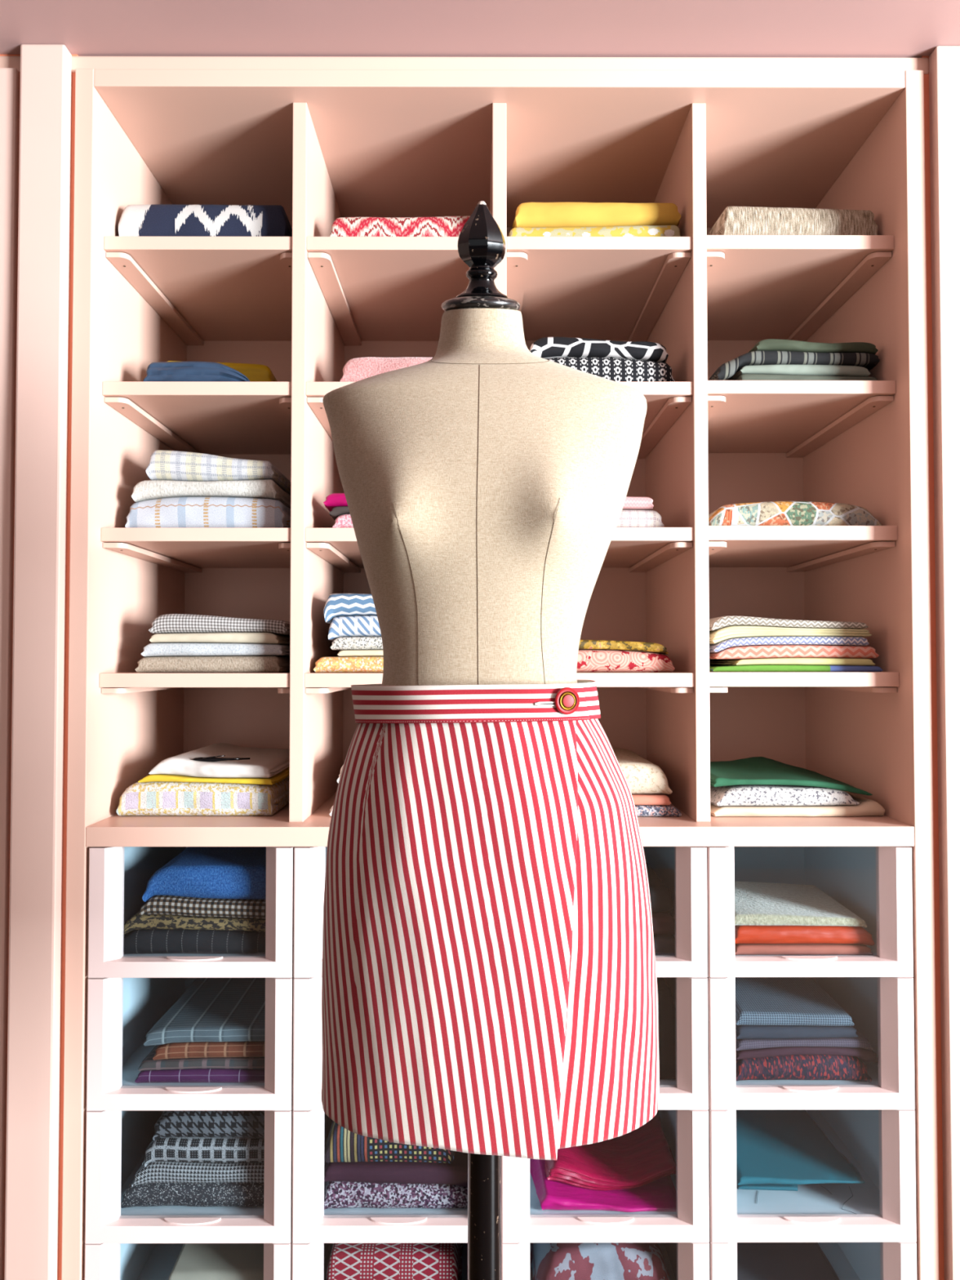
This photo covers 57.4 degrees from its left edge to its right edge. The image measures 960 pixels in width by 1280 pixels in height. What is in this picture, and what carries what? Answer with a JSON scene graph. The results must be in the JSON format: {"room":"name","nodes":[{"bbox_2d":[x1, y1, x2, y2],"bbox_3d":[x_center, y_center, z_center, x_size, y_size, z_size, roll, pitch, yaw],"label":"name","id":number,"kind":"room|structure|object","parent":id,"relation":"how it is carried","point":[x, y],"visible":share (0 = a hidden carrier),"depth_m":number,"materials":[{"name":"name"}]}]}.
{"room":"design studio","nodes":[
{"label":"design studio","id":0,"kind":"room"},
{"bbox_2d":[0,44,78,1279],"bbox_3d":[-1.504,0.183,1.552,1.600,2.411,0.101,0,-1,0],"label":"trim","id":1,"kind":"structure","parent":0,"point":[73,110],"depth_m":1.51,"materials":[{"name":"paint"}]},
{"bbox_2d":[0,67,19,1279],"bbox_3d":[-0.899,0.198,1.522,0.190,2.380,0.063,0,-1,0],"label":"wall","id":2,"kind":"structure","parent":1,"relation":"attached to","point":[9,77],"depth_m":1.50,"materials":[{"name":"pink paint"}]},
{"bbox_2d":[0,0,959,57],"bbox_3d":[0.651,-1.109,-0.321,6.100,0.080,4.900,0,-1,0],"label":"ceiling","id":3,"kind":"structure","parent":0,"point":[860,28],"depth_m":1.46,"materials":[{"name":"pink paint"}]},
{"bbox_2d":[920,45,959,1279],"bbox_3d":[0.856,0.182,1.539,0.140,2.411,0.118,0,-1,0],"label":"trim","id":4,"kind":"structure","parent":0,"point":[944,60],"depth_m":1.49,"materials":[{"name":"pink paint"}]},
{"bbox_3d":[0.651,1.371,-0.382,6.100,0.060,4.900,0,-1,0],"label":"floor","id":5,"kind":"structure","parent":0,"visible":0},
{"bbox_2d":[322,200,647,1279],"bbox_3d":[0.005,0.456,0.929,0.350,1.833,0.350,0,-1,-9],"label":"dress form","id":6,"kind":"object","parent":5,"relation":"on","point":[486,480],"visible":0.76,"depth_m":0.87,"materials":[{"name":"fabric"}]},
{"bbox_2d":[321,680,659,1159],"bbox_3d":[0.011,0.268,0.932,0.364,0.450,0.238,0,-1,0],"label":"skirt","id":7,"kind":"object","parent":6,"relation":"attached to","point":[489,978],"visible":1,"depth_m":0.84,"materials":[{"name":"red fabric"}]},
{"bbox_2d":[61,68,938,1279],"bbox_3d":[0.034,0.203,1.753,1.476,2.380,0.515,0,-1,0],"label":"shelving unit","id":8,"kind":"object","parent":5,"relation":"on","point":[323,146],"visible":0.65,"depth_m":1.58,"materials":[{"name":"pink paint"}]},
{"bbox_2d":[120,1178,264,1208],"bbox_3d":[-0.495,0.975,1.672,0.271,0.045,0.296,0,-1,0],"label":"folded fabric","id":9,"kind":"object","parent":8,"relation":"in","point":[151,1194],"visible":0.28,"depth_m":1.53,"materials":[{"name":"grey fabric"}]},
{"bbox_2d":[131,1161,264,1186],"bbox_3d":[-0.483,0.936,1.671,0.253,0.038,0.302,0,-1,0],"label":"folded fabric","id":10,"kind":"object","parent":9,"relation":"on","point":[156,1171],"visible":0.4,"depth_m":1.52,"materials":[{"name":"grey fabric"}]},
{"bbox_2d":[142,1137,264,1166],"bbox_3d":[-0.474,0.899,1.671,0.232,0.047,0.303,0,-1,0],"label":"folded fabric","id":11,"kind":"object","parent":10,"relation":"on","point":[188,1149],"visible":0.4,"depth_m":1.52,"materials":[{"name":"fabric"}]},
{"bbox_2d":[152,1110,264,1141],"bbox_3d":[-0.465,0.850,1.672,0.215,0.058,0.303,0,-1,0],"label":"folded fabric","id":12,"kind":"object","parent":11,"relation":"on","point":[205,1123],"visible":0.34,"depth_m":1.53,"materials":[{"name":"grey fabric"}]},
{"bbox_2d":[123,928,265,954],"bbox_3d":[-0.501,0.534,1.680,0.271,0.044,0.302,0,-1,0],"label":"folded fabric","id":13,"kind":"object","parent":8,"relation":"in","point":[141,940],"visible":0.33,"depth_m":1.53,"materials":[{"name":"black fabric"}]},
{"bbox_2d":[123,912,265,933],"bbox_3d":[-0.495,0.503,1.681,0.275,0.033,0.301,0,-1,0],"label":"folded fabric","id":14,"kind":"object","parent":13,"relation":"on","point":[138,922],"visible":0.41,"depth_m":1.53,"materials":[{"name":"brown fabric"}]},
{"bbox_2d":[137,895,266,918],"bbox_3d":[-0.480,0.475,1.682,0.243,0.039,0.301,0,-1,0],"label":"folded fabric","id":15,"kind":"object","parent":14,"relation":"on","point":[157,904],"visible":0.42,"depth_m":1.53,"materials":[{"name":"fabric"}]},
{"bbox_2d":[142,846,266,902],"bbox_3d":[-0.477,0.427,1.683,0.236,0.077,0.303,0,-1,0],"label":"folded fabric","id":16,"kind":"object","parent":15,"relation":"on","point":[239,873],"visible":0.65,"depth_m":1.54,"materials":[{"name":"blue fabric"}]},
{"bbox_2d":[143,360,249,381],"bbox_3d":[-0.516,-0.486,1.639,0.205,0.056,0.079,0,-1,0],"label":"folded fabric","id":17,"kind":"object","parent":8,"relation":"on","point":[188,371],"visible":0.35,"depth_m":1.60,"materials":[{"name":"fabric"}]},
{"bbox_2d":[134,1068,264,1083],"bbox_3d":[-0.481,0.765,1.675,0.247,0.024,0.301,0,-1,0],"label":"folded fabric","id":18,"kind":"object","parent":8,"relation":"in","point":[193,1075],"visible":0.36,"depth_m":1.53,"materials":[{"name":"purple fabric"}]},
{"bbox_2d":[137,1044,264,1071],"bbox_3d":[-0.478,0.745,1.675,0.241,0.021,0.301,0,-1,0],"label":"folded fabric","id":19,"kind":"object","parent":18,"relation":"on","point":[231,1063],"visible":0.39,"depth_m":1.53,"materials":[{"name":"fabric"}]},
{"bbox_2d":[152,1041,265,1060],"bbox_3d":[-0.466,0.723,1.676,0.216,0.030,0.301,0,-1,0],"label":"folded fabric","id":20,"kind":"object","parent":19,"relation":"on","point":[202,1049],"visible":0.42,"depth_m":1.53,"materials":[{"name":"orange fabric"}]},
{"bbox_2d":[143,977,265,1045],"bbox_3d":[-0.474,0.696,1.677,0.232,0.036,0.302,0,-1,0],"label":"folded fabric","id":21,"kind":"object","parent":20,"relation":"on","point":[210,1009],"visible":0.67,"depth_m":1.59,"materials":[{"name":"grey fabric"}]},
{"bbox_2d":[116,775,288,816],"bbox_3d":[-0.515,0.292,1.730,0.288,0.063,0.304,0,-1,0],"label":"folded fabric","id":22,"kind":"object","parent":8,"relation":"on","point":[157,797],"visible":0.72,"depth_m":1.58,"materials":[{"name":"multicoloured fabric"}]},
{"bbox_2d":[137,766,289,785],"bbox_3d":[-0.497,0.257,1.732,0.254,0.018,0.303,0,-1,0],"label":"folded fabric","id":23,"kind":"object","parent":22,"relation":"on","point":[284,774],"visible":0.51,"depth_m":1.58,"materials":[{"name":"yellow fabric"}]},
{"bbox_2d":[148,742,289,777],"bbox_3d":[-0.490,0.235,1.732,0.227,0.037,0.302,0,-1,0],"label":"folded fabric","id":24,"kind":"object","parent":23,"relation":"on","point":[263,762],"visible":0.96,"depth_m":1.60,"materials":[{"name":"white fabric"}]},
{"bbox_2d":[190,755,249,761],"bbox_3d":[-0.483,0.218,1.610,0.118,0.014,0.016,0,-1,-13],"label":"pen","id":25,"kind":"object","parent":24,"relation":"on","point":[215,758],"visible":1,"depth_m":1.61,"materials":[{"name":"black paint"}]},
{"bbox_2d":[118,204,292,236],"bbox_3d":[-0.510,-0.760,1.758,0.318,0.088,0.302,0,-1,0],"label":"folded fabric","id":26,"kind":"object","parent":8,"relation":"on","point":[144,220],"visible":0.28,"depth_m":1.61,"materials":[{"name":"blue fabric"}]},
{"bbox_2d":[124,496,290,528],"bbox_3d":[-0.502,-0.228,1.744,0.300,0.066,0.301,0,-1,0],"label":"folded fabric","id":27,"kind":"object","parent":8,"relation":"on","point":[172,512],"visible":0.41,"depth_m":1.60,"materials":[{"name":"white fabric"}]},
{"bbox_2d":[131,479,290,509],"bbox_3d":[-0.503,-0.271,1.745,0.271,0.042,0.302,0,-1,0],"label":"folded fabric","id":28,"kind":"object","parent":27,"relation":"on","point":[146,490],"visible":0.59,"depth_m":1.60,"materials":[{"name":"white fabric"}]},
{"bbox_2d":[146,449,290,495],"bbox_3d":[-0.492,-0.317,1.747,0.239,0.058,0.301,0,-1,0],"label":"folded fabric","id":29,"kind":"object","parent":28,"relation":"on","point":[171,465],"visible":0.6,"depth_m":1.60,"materials":[{"name":"white fabric"}]},
{"bbox_2d":[135,655,289,672],"bbox_3d":[-0.494,0.048,1.738,0.270,0.031,0.301,0,-1,0],"label":"folded fabric","id":30,"kind":"object","parent":8,"relation":"on","point":[252,664],"visible":0.89,"depth_m":1.59,"materials":[{"name":"beige fabric"}]},
{"bbox_2d":[141,642,289,657],"bbox_3d":[-0.486,0.021,1.738,0.264,0.025,0.302,0,-1,0],"label":"folded fabric","id":31,"kind":"object","parent":30,"relation":"on","point":[170,649],"visible":0.76,"depth_m":1.59,"materials":[{"name":"white fabric"}]},
{"bbox_2d":[149,632,289,645],"bbox_3d":[-0.483,0.000,1.739,0.242,0.020,0.301,0,-1,0],"label":"folded fabric","id":32,"kind":"object","parent":31,"relation":"on","point":[203,637],"visible":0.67,"depth_m":1.59,"materials":[{"name":"beige fabric"}]},
{"bbox_2d":[148,613,289,635],"bbox_3d":[-0.476,-0.026,1.740,0.258,0.037,0.301,0,-1,0],"label":"folded fabric","id":33,"kind":"object","parent":32,"relation":"on","point":[168,623],"visible":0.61,"depth_m":1.59,"materials":[{"name":"white fabric"}]},
{"bbox_2d":[168,1243,263,1279],"bbox_3d":[-0.457,1.146,1.666,0.196,0.140,0.302,0,-1,0],"label":"folded fabric","id":34,"kind":"object","parent":8,"relation":"in","point":[195,1261],"visible":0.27,"depth_m":1.55,"materials":[{"name":"fabric"}]},
{"bbox_2d":[167,360,277,382],"bbox_3d":[-0.509,-0.497,1.794,0.230,0.086,0.216,0,-1,0],"label":"folded fabric","id":35,"kind":"object","parent":8,"relation":"on","point":[254,372],"visible":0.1,"depth_m":1.69,"materials":[{"name":"fabric"}]},
{"bbox_2d":[332,514,353,528],"bbox_3d":[-0.154,-0.212,1.745,0.236,0.034,0.301,0,-1,0],"label":"folded fabric","id":36,"kind":"object","parent":8,"relation":"on","point":[344,521],"visible":0.07,"depth_m":1.60,"materials":[{"name":"pink fabric"}]},
{"bbox_2d":[328,506,350,519],"bbox_3d":[-0.157,-0.233,1.745,0.244,0.019,0.301,0,-1,0],"label":"folded fabric","id":37,"kind":"object","parent":36,"relation":"on","point":[335,512],"visible":0.1,"depth_m":1.60,"materials":[{"name":"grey fabric"}]},
{"bbox_2d":[323,493,347,511],"bbox_3d":[-0.162,-0.254,1.746,0.253,0.025,0.302,0,-1,0],"label":"folded fabric","id":38,"kind":"object","parent":37,"relation":"on","point":[334,500],"visible":0.11,"depth_m":1.60,"materials":[{"name":"pink fabric"}]},
{"bbox_2d":[313,656,383,672],"bbox_3d":[-0.172,0.048,1.739,0.270,0.030,0.301,0,-1,0],"label":"folded fabric","id":39,"kind":"object","parent":8,"relation":"on","point":[338,664],"visible":0.44,"depth_m":1.59,"materials":[{"name":"orange fabric"}]},
{"bbox_2d":[337,649,383,656],"bbox_3d":[-0.149,0.026,1.739,0.229,0.013,0.301,0,-1,0],"label":"folded fabric","id":40,"kind":"object","parent":39,"relation":"on","point":[352,652],"visible":0.31,"depth_m":1.59,"materials":[{"name":"beige fabric"}]},
{"bbox_2d":[330,636,382,650],"bbox_3d":[-0.156,0.009,1.739,0.239,0.024,0.302,0,-1,0],"label":"folded fabric","id":41,"kind":"object","parent":40,"relation":"on","point":[344,643],"visible":0.34,"depth_m":1.59,"materials":[{"name":"white fabric"}]},
{"bbox_2d":[328,615,381,640],"bbox_3d":[-0.159,-0.019,1.740,0.253,0.045,0.301,0,-1,0],"label":"folded fabric","id":42,"kind":"object","parent":41,"relation":"on","point":[358,625],"visible":0.26,"depth_m":1.59,"materials":[{"name":"fabric"}]},
{"bbox_2d":[323,593,377,623],"bbox_3d":[-0.163,-0.055,1.741,0.260,0.054,0.302,0,-1,0],"label":"folded fabric","id":43,"kind":"object","parent":42,"relation":"on","point":[336,605],"visible":0.26,"depth_m":1.59,"materials":[{"name":"blue fabric"}]},
{"bbox_2d":[339,356,432,382],"bbox_3d":[-0.141,-0.487,1.751,0.236,0.064,0.303,0,-1,0],"label":"folded fabric","id":44,"kind":"object","parent":8,"relation":"on","point":[357,369],"visible":0.2,"depth_m":1.60,"materials":[{"name":"pink fabric"}]},
{"bbox_2d":[326,1243,462,1279],"bbox_3d":[-0.153,1.135,1.667,0.241,0.160,0.301,0,-1,0],"label":"folded fabric","id":45,"kind":"object","parent":8,"relation":"in","point":[347,1261],"visible":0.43,"depth_m":1.53,"materials":[{"name":"red fabric"}]},
{"bbox_2d":[324,1181,467,1209],"bbox_3d":[-0.138,0.973,1.670,0.280,0.048,0.302,0,-1,0],"label":"folded fabric","id":46,"kind":"object","parent":8,"relation":"in","point":[337,1194],"visible":0.33,"depth_m":1.52,"materials":[{"name":"fabric"}]},
{"bbox_2d":[324,1151,467,1187],"bbox_3d":[-0.140,0.942,1.671,0.275,0.044,0.301,0,-1,0],"label":"folded fabric","id":47,"kind":"object","parent":46,"relation":"on","point":[455,1173],"visible":0.34,"depth_m":1.52,"materials":[{"name":"fabric"}]},
{"bbox_2d":[324,1120,454,1164],"bbox_3d":[-0.158,0.876,1.672,0.232,0.091,0.303,0,-1,0],"label":"folded fabric","id":48,"kind":"object","parent":47,"relation":"on","point":[343,1145],"visible":0.23,"depth_m":1.52,"materials":[{"name":"multicoloured fabric"}]},
{"bbox_2d":[329,215,470,236],"bbox_3d":[-0.136,-0.750,1.758,0.288,0.067,0.301,0,-1,0],"label":"folded fabric","id":49,"kind":"object","parent":8,"relation":"on","point":[436,226],"visible":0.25,"depth_m":1.61,"materials":[{"name":"red fabric"}]},
{"bbox_2d":[0,56,928,74],"bbox_3d":[-0.104,-1.004,1.578,1.780,0.030,0.093,0,-1,0],"label":"trim","id":50,"kind":"structure","parent":8,"relation":"attached to","point":[77,62],"depth_m":1.53,"materials":[{"name":"pink paint"}]},
{"bbox_2d":[508,225,680,236],"bbox_3d":[0.212,-0.741,1.759,0.329,0.048,0.301,0,-1,0],"label":"folded fabric","id":51,"kind":"object","parent":8,"relation":"on","point":[635,230],"visible":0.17,"depth_m":1.61,"materials":[{"name":"yellow fabric"}]},
{"bbox_2d":[511,201,680,228],"bbox_3d":[0.217,-0.786,1.762,0.313,0.049,0.298,0,-1,0],"label":"folded fabric","id":52,"kind":"object","parent":51,"relation":"on","point":[562,214],"visible":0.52,"depth_m":1.62,"materials":[{"name":"yellow fabric"}]},
{"bbox_2d":[529,1242,670,1279],"bbox_3d":[0.218,1.133,1.666,0.248,0.166,0.304,0,-1,0],"label":"folded fabric","id":53,"kind":"object","parent":8,"relation":"in","point":[555,1260],"visible":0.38,"depth_m":1.53,"materials":[{"name":"fabric"}]},
{"bbox_2d":[529,1159,676,1212],"bbox_3d":[0.217,0.973,1.670,0.274,0.049,0.304,0,-1,0],"label":"folded fabric","id":54,"kind":"object","parent":8,"relation":"in","point":[660,1194],"visible":0.42,"depth_m":1.54,"materials":[{"name":"pink fabric"}]},
{"bbox_2d":[544,1111,675,1191],"bbox_3d":[0.235,0.949,1.661,0.240,0.065,0.223,0,-1,0],"label":"folded fabric","id":55,"kind":"object","parent":54,"relation":"on","point":[640,1157],"visible":0.67,"depth_m":1.59,"materials":[{"name":"pink fabric"}]},
{"bbox_2d":[546,357,674,382],"bbox_3d":[0.219,-0.488,1.752,0.279,0.064,0.301,0,-1,0],"label":"folded fabric","id":56,"kind":"object","parent":8,"relation":"on","point":[612,369],"visible":0.23,"depth_m":1.60,"materials":[{"name":"black fabric"}]},
{"bbox_2d":[529,337,668,363],"bbox_3d":[0.218,-0.533,1.753,0.260,0.046,0.302,0,-1,0],"label":"folded fabric","id":57,"kind":"object","parent":56,"relation":"on","point":[545,347],"visible":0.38,"depth_m":1.61,"materials":[{"name":"black fabric"}]},
{"bbox_2d":[577,649,675,672],"bbox_3d":[0.217,0.042,1.740,0.279,0.041,0.302,0,-1,0],"label":"folded fabric","id":58,"kind":"object","parent":8,"relation":"on","point":[588,660],"visible":0.56,"depth_m":1.59,"materials":[{"name":"fabric"}]},
{"bbox_2d":[578,640,668,654],"bbox_3d":[0.212,0.016,1.740,0.269,0.028,0.302,0,-1,0],"label":"folded fabric","id":59,"kind":"object","parent":58,"relation":"on","point":[652,647],"visible":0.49,"depth_m":1.59,"materials":[{"name":"yellow fabric"}]},
{"bbox_2d":[616,510,664,527],"bbox_3d":[0.208,-0.216,1.746,0.260,0.040,0.301,0,-1,0],"label":"folded fabric","id":60,"kind":"object","parent":8,"relation":"on","point":[628,518],"visible":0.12,"depth_m":1.60,"materials":[{"name":"white fabric"}]},
{"bbox_2d":[622,496,653,510],"bbox_3d":[0.199,-0.248,1.747,0.243,0.024,0.301,0,-1,0],"label":"folded fabric","id":61,"kind":"object","parent":60,"relation":"on","point":[631,503],"visible":0.13,"depth_m":1.60,"materials":[{"name":"pink fabric"}]},
{"bbox_2d":[634,804,681,816],"bbox_3d":[0.229,0.314,1.732,0.279,0.020,0.303,0,-1,0],"label":"folded fabric","id":62,"kind":"object","parent":8,"relation":"on","point":[641,810],"visible":0.22,"depth_m":1.58,"materials":[{"name":"fabric"}]},
{"bbox_2d":[631,793,671,805],"bbox_3d":[0.220,0.294,1.734,0.260,0.018,0.302,0,-1,0],"label":"folded fabric","id":63,"kind":"object","parent":62,"relation":"on","point":[638,798],"visible":0.2,"depth_m":1.58,"materials":[{"name":"fabric"}]},
{"bbox_2d":[612,747,672,794],"bbox_3d":[0.220,0.255,1.734,0.260,0.060,0.302,0,-1,0],"label":"folded fabric","id":64,"kind":"object","parent":63,"relation":"on","point":[642,775],"visible":0.31,"depth_m":1.59,"materials":[{"name":"beige fabric"}]},
{"bbox_2d":[653,934,675,954],"bbox_3d":[0.228,0.540,1.682,0.248,0.033,0.301,0,-1,0],"label":"folded fabric","id":65,"kind":"object","parent":8,"relation":"in","point":[663,944],"visible":0.06,"depth_m":1.53,"materials":[{"name":"brown fabric"}]},
{"bbox_2d":[651,911,675,934],"bbox_3d":[0.226,0.504,1.683,0.244,0.038,0.302,0,-1,0],"label":"folded fabric","id":66,"kind":"object","parent":65,"relation":"on","point":[663,922],"visible":0.07,"depth_m":1.53,"materials":[{"name":"fabric"}]},
{"bbox_2d":[645,862,673,912],"bbox_3d":[0.223,0.457,1.684,0.239,0.054,0.302,0,-1,0],"label":"folded fabric","id":67,"kind":"object","parent":66,"relation":"on","point":[660,895],"visible":0.16,"depth_m":1.54,"materials":[{"name":"black fabric"}]},
{"bbox_2d":[657,977,675,1079],"bbox_3d":[0.228,0.696,1.679,0.247,0.163,0.302,0,-1,0],"label":"folded fabric","id":68,"kind":"object","parent":8,"relation":"in","point":[666,1007],"visible":0.04,"depth_m":1.53,"materials":[{"name":"black fabric"}]},
{"bbox_2d":[736,1182,797,1191],"bbox_3d":[0.501,0.957,1.623,0.114,0.009,0.201,0,-1,0],"label":"folded fabric","id":69,"kind":"object","parent":8,"relation":"on","point":[766,1186],"visible":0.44,"depth_m":1.52,"materials":[{"name":"teal fabric"}]},
{"bbox_2d":[736,1110,865,1185],"bbox_3d":[0.557,0.933,1.693,0.228,0.041,0.344,0,-1,0],"label":"folded fabric","id":70,"kind":"object","parent":69,"relation":"on","point":[774,1147],"visible":0.7,"depth_m":1.60,"materials":[{"name":"teal fabric"}]},
{"bbox_2d":[737,1242,839,1279],"bbox_3d":[0.566,1.211,1.667,0.234,0.009,0.301,0,-1,0],"label":"folded fabric","id":71,"kind":"object","parent":8,"relation":"in","point":[755,1260],"visible":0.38,"depth_m":1.70,"materials":[{"name":"black fabric"}]},
{"bbox_2d":[707,206,878,235],"bbox_3d":[0.580,-0.761,1.760,0.321,0.082,0.301,0,-1,0],"label":"folded fabric","id":72,"kind":"object","parent":8,"relation":"on","point":[734,220],"visible":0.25,"depth_m":1.61,"materials":[{"name":"beige fabric"}]},
{"bbox_2d":[708,501,881,525],"bbox_3d":[0.576,-0.226,1.746,0.328,0.054,0.302,0,-1,0],"label":"folded fabric","id":73,"kind":"object","parent":8,"relation":"on","point":[771,513],"visible":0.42,"depth_m":1.60,"materials":[{"name":"multicoloured fabric"}]},
{"bbox_2d":[709,664,882,671],"bbox_3d":[0.577,0.055,1.740,0.320,0.012,0.301,0,-1,0],"label":"folded fabric","id":74,"kind":"object","parent":8,"relation":"on","point":[744,668],"visible":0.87,"depth_m":1.59,"materials":[{"name":"green fabric"}]},
{"bbox_2d":[709,657,875,665],"bbox_3d":[0.590,0.043,1.741,0.262,0.014,0.302,0,-1,0],"label":"folded fabric","id":75,"kind":"object","parent":74,"relation":"on","point":[808,661],"visible":0.93,"depth_m":1.59,"materials":[{"name":"fabric"}]},
{"bbox_2d":[709,644,879,659],"bbox_3d":[0.575,0.025,1.741,0.303,0.026,0.302,0,-1,0],"label":"folded fabric","id":76,"kind":"object","parent":75,"relation":"on","point":[768,651],"visible":0.84,"depth_m":1.59,"materials":[{"name":"fabric"}]},
{"bbox_2d":[709,636,869,652],"bbox_3d":[0.565,0.011,1.741,0.291,0.029,0.302,0,-1,0],"label":"folded fabric","id":77,"kind":"object","parent":76,"relation":"on","point":[754,641],"visible":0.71,"depth_m":1.59,"materials":[{"name":"white fabric"}]},
{"bbox_2d":[709,626,871,644],"bbox_3d":[0.567,-0.006,1.742,0.299,0.033,0.301,0,-1,0],"label":"folded fabric","id":78,"kind":"object","parent":77,"relation":"on","point":[722,633],"visible":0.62,"depth_m":1.59,"materials":[{"name":"yellow fabric"}]},
{"bbox_2d":[709,615,868,631],"bbox_3d":[0.562,-0.027,1.742,0.295,0.027,0.301,0,-1,0],"label":"folded fabric","id":79,"kind":"object","parent":78,"relation":"on","point":[717,623],"visible":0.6,"depth_m":1.59,"materials":[{"name":"white fabric"}]},
{"bbox_2d":[710,791,884,817],"bbox_3d":[0.577,0.309,1.733,0.324,0.029,0.303,0,-1,0],"label":"folded fabric","id":80,"kind":"object","parent":8,"relation":"on","point":[866,807],"visible":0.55,"depth_m":1.58,"materials":[{"name":"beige fabric"}]},
{"bbox_2d":[710,784,859,806],"bbox_3d":[0.555,0.288,1.734,0.271,0.035,0.301,0,-1,0],"label":"folded fabric","id":81,"kind":"object","parent":80,"relation":"on","point":[742,794],"visible":0.66,"depth_m":1.59,"materials":[{"name":"white fabric"}]},
{"bbox_2d":[710,756,872,795],"bbox_3d":[0.566,0.262,1.705,0.294,0.045,0.242,0,-1,0],"label":"folded fabric","id":82,"kind":"object","parent":81,"relation":"on","point":[753,770],"visible":0.82,"depth_m":1.64,"materials":[{"name":"green fabric"}]},
{"bbox_2d":[735,1054,871,1082],"bbox_3d":[0.564,0.754,1.677,0.242,0.048,0.303,0,-1,0],"label":"folded fabric","id":83,"kind":"object","parent":8,"relation":"in","point":[794,1067],"visible":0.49,"depth_m":1.53,"materials":[{"name":"fabric"}]},
{"bbox_2d":[735,1046,878,1062],"bbox_3d":[0.571,0.729,1.678,0.257,0.027,0.302,0,-1,0],"label":"folded fabric","id":84,"kind":"object","parent":83,"relation":"on","point":[864,1055],"visible":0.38,"depth_m":1.53,"materials":[{"name":"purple fabric"}]},
{"bbox_2d":[735,1026,873,1050],"bbox_3d":[0.566,0.712,1.679,0.246,0.021,0.301,0,-1,0],"label":"folded fabric","id":85,"kind":"object","parent":84,"relation":"on","point":[861,1042],"visible":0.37,"depth_m":1.53,"materials":[{"name":"fabric"}]},
{"bbox_2d":[735,1023,857,1039],"bbox_3d":[0.554,0.692,1.680,0.222,0.023,0.302,0,-1,0],"label":"folded fabric","id":86,"kind":"object","parent":85,"relation":"on","point":[742,1032],"visible":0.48,"depth_m":1.53,"materials":[{"name":"fabric"}]},
{"bbox_2d":[734,977,854,1026],"bbox_3d":[0.550,0.662,1.680,0.213,0.036,0.301,0,-1,0],"label":"folded fabric","id":87,"kind":"object","parent":86,"relation":"on","point":[759,1001],"visible":0.7,"depth_m":1.57,"materials":[{"name":"fabric"}]},
{"bbox_2d":[734,943,872,955],"bbox_3d":[0.567,0.548,1.683,0.251,0.017,0.301,0,-1,0],"label":"folded fabric","id":88,"kind":"object","parent":8,"relation":"on","point":[740,948],"visible":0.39,"depth_m":1.53,"materials":[{"name":"orange fabric"}]},
{"bbox_2d":[734,925,874,946],"bbox_3d":[0.568,0.524,1.683,0.252,0.035,0.301,0,-1,0],"label":"folded fabric","id":89,"kind":"object","parent":88,"relation":"on","point":[743,934],"visible":0.43,"depth_m":1.54,"materials":[{"name":"orange fabric"}]},
{"bbox_2d":[734,881,866,928],"bbox_3d":[0.559,0.494,1.645,0.247,0.028,0.223,0,-1,0],"label":"folded fabric","id":90,"kind":"object","parent":89,"relation":"on","point":[756,904],"visible":0.84,"depth_m":1.59,"materials":[{"name":"beige fabric"}]},
{"bbox_2d":[735,373,877,380],"bbox_3d":[0.601,-0.472,1.753,0.267,0.028,0.302,0,-1,0],"label":"folded fabric","id":91,"kind":"object","parent":8,"relation":"on","point":[744,376],"visible":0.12,"depth_m":1.60,"materials":[{"name":"grey fabric"}]},
{"bbox_2d":[729,364,870,380],"bbox_3d":[0.597,-0.492,1.755,0.247,0.023,0.298,0,-1,0],"label":"folded fabric","id":92,"kind":"object","parent":91,"relation":"on","point":[781,369],"visible":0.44,"depth_m":1.61,"materials":[{"name":"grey fabric"}]},
{"bbox_2d":[708,351,879,380],"bbox_3d":[0.584,-0.502,1.754,0.307,0.054,0.301,0,-1,0],"label":"folded fabric","id":93,"kind":"object","parent":92,"relation":"on","point":[726,371],"visible":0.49,"depth_m":1.61,"materials":[{"name":"fabric"}]},
{"bbox_2d":[748,338,878,354],"bbox_3d":[0.617,-0.537,1.754,0.230,0.028,0.303,0,-1,0],"label":"folded fabric","id":94,"kind":"object","parent":93,"relation":"on","point":[768,344],"visible":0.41,"depth_m":1.61,"materials":[{"name":"green fabric"}]},
{"bbox_3d":[-0.156,0.308,1.732,0.240,0.032,0.301,0,-1,0],"label":"folded fabric","id":95,"kind":"object","parent":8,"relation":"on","visible":0},
{"bbox_3d":[-0.148,0.279,1.733,0.224,0.026,0.301,0,-1,0],"label":"folded fabric","id":96,"kind":"object","parent":95,"relation":"on","visible":0},
{"bbox_2d":[337,764,343,783],"bbox_3d":[-0.149,0.242,1.734,0.226,0.050,0.302,0,-1,0],"label":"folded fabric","id":97,"kind":"object","parent":96,"relation":"on","point":[338,779],"visible":0.02,"depth_m":1.59,"materials":[{"name":"white fabric"}]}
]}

